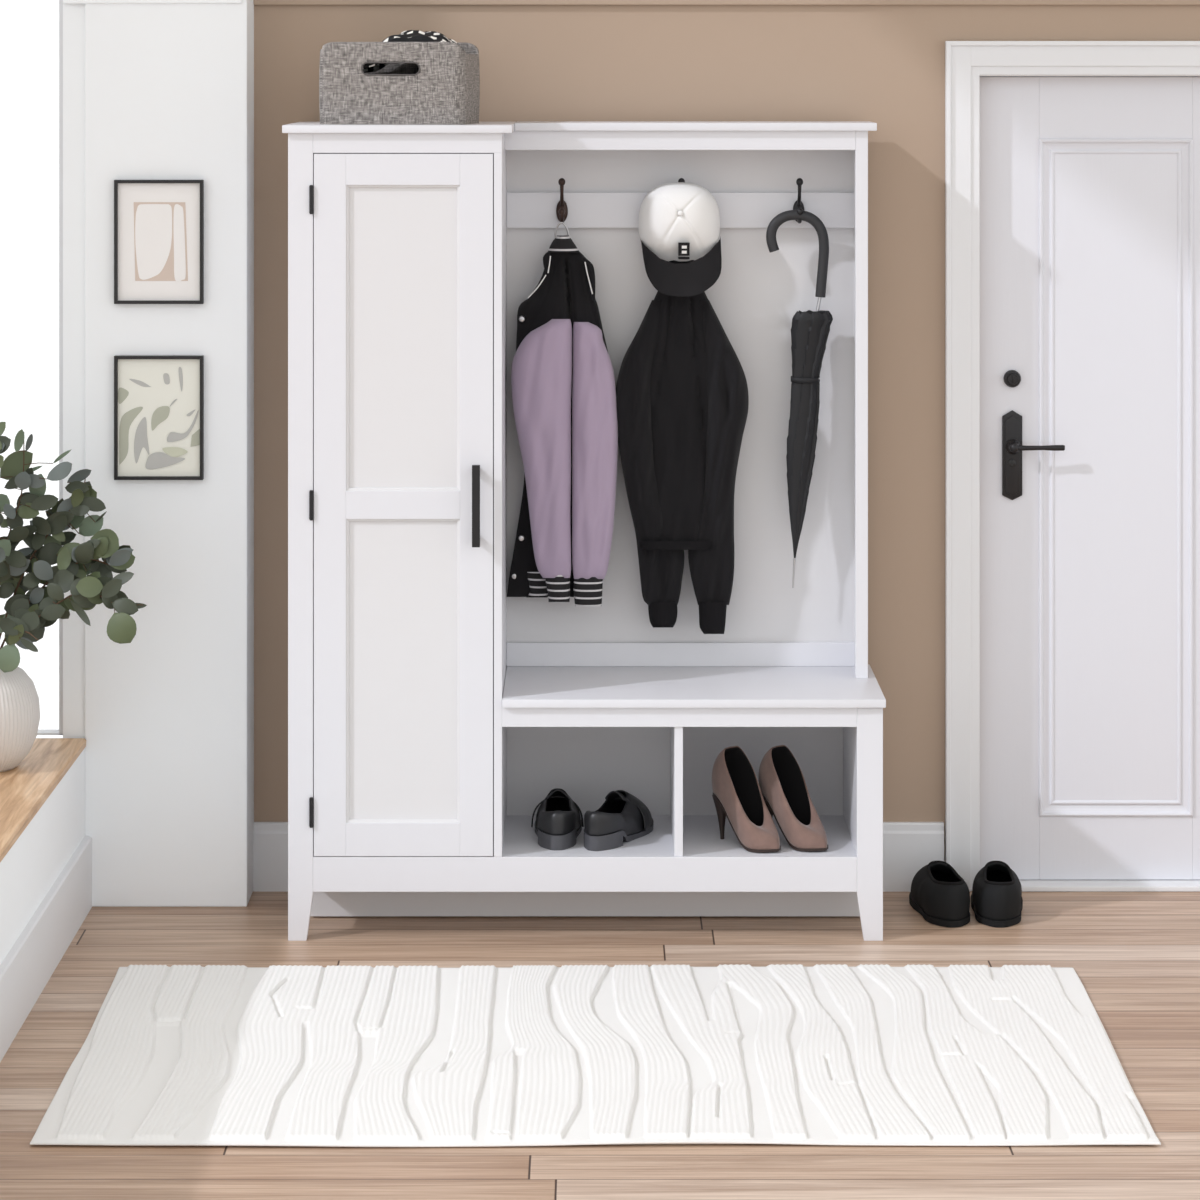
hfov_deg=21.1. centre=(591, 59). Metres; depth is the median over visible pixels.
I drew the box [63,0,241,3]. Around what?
trim
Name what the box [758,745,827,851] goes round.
heels
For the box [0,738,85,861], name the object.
window sill
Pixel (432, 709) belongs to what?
hall tree
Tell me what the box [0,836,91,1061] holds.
baseboard
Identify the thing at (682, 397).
jacket
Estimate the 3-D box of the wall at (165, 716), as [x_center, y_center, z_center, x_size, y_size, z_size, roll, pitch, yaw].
[-1.042,-0.099,6.890,0.636,3.750,0.260,0,0,0]
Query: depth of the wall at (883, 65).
6.90 m
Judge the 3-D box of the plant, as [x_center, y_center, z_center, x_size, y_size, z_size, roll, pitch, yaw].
[-1.135,0.968,6.440,0.504,0.508,0.243,0,0,0]
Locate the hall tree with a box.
[282,121,885,940]
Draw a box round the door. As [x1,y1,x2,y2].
[980,76,1199,879]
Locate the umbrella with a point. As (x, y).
(810, 330)
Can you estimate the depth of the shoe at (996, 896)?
6.62 m
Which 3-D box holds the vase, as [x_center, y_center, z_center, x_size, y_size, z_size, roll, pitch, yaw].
[-1.218,1.313,6.480,0.215,0.217,0.215,0,0,0]
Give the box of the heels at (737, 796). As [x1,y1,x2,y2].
[712,746,780,852]
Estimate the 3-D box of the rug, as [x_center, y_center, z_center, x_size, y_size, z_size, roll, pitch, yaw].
[0.009,1.767,5.777,1.863,0.017,1.039,0,0,0]
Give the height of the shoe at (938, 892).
0.098 m
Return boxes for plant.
[0,422,146,672]
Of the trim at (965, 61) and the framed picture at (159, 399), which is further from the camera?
the trim at (965, 61)
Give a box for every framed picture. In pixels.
[114,180,203,303]
[114,355,203,479]
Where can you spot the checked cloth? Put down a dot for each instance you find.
(409, 35)
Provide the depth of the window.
6.79 m
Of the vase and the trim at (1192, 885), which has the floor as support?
the trim at (1192, 885)
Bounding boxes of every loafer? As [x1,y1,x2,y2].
[531,788,583,850]
[584,790,653,850]
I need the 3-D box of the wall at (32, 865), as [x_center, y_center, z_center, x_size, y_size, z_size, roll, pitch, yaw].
[-1.242,1.609,3.130,0.357,0.334,7.260,0,0,0]
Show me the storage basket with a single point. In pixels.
(422, 83)
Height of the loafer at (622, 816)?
0.100 m
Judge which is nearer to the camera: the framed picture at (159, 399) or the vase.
the vase
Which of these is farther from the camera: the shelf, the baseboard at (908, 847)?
the baseboard at (908, 847)
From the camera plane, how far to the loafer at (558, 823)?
6.58 m
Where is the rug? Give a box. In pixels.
[30,964,1160,1146]
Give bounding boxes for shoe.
[909,861,969,926]
[971,861,1022,926]
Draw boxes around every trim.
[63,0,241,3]
[254,0,1199,4]
[945,41,1199,891]
[1019,879,1199,891]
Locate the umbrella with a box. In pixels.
[766,210,832,587]
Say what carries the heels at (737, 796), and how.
on the hall tree
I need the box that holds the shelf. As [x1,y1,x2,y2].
[493,815,855,854]
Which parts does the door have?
lever handle, lever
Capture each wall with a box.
[0,748,84,964]
[63,0,253,906]
[254,5,1199,861]
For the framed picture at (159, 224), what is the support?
attached to the wall at (165, 716)
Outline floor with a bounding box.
[0,891,1199,1199]
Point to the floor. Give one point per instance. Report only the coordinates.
(1135, 956)
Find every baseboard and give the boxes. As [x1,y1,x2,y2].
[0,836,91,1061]
[253,822,943,891]
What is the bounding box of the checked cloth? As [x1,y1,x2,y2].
[362,30,461,72]
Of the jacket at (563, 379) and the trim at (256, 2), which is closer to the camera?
the jacket at (563, 379)
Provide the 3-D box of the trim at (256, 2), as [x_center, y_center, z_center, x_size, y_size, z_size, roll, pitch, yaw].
[1.438,-0.142,6.894,4.324,0.050,0.012,0,0,0]
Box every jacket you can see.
[507,222,617,605]
[616,260,748,633]
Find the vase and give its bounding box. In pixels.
[0,667,39,771]
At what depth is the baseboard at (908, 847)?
6.88 m
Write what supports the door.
in the wall at (883, 65)
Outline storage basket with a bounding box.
[319,42,479,124]

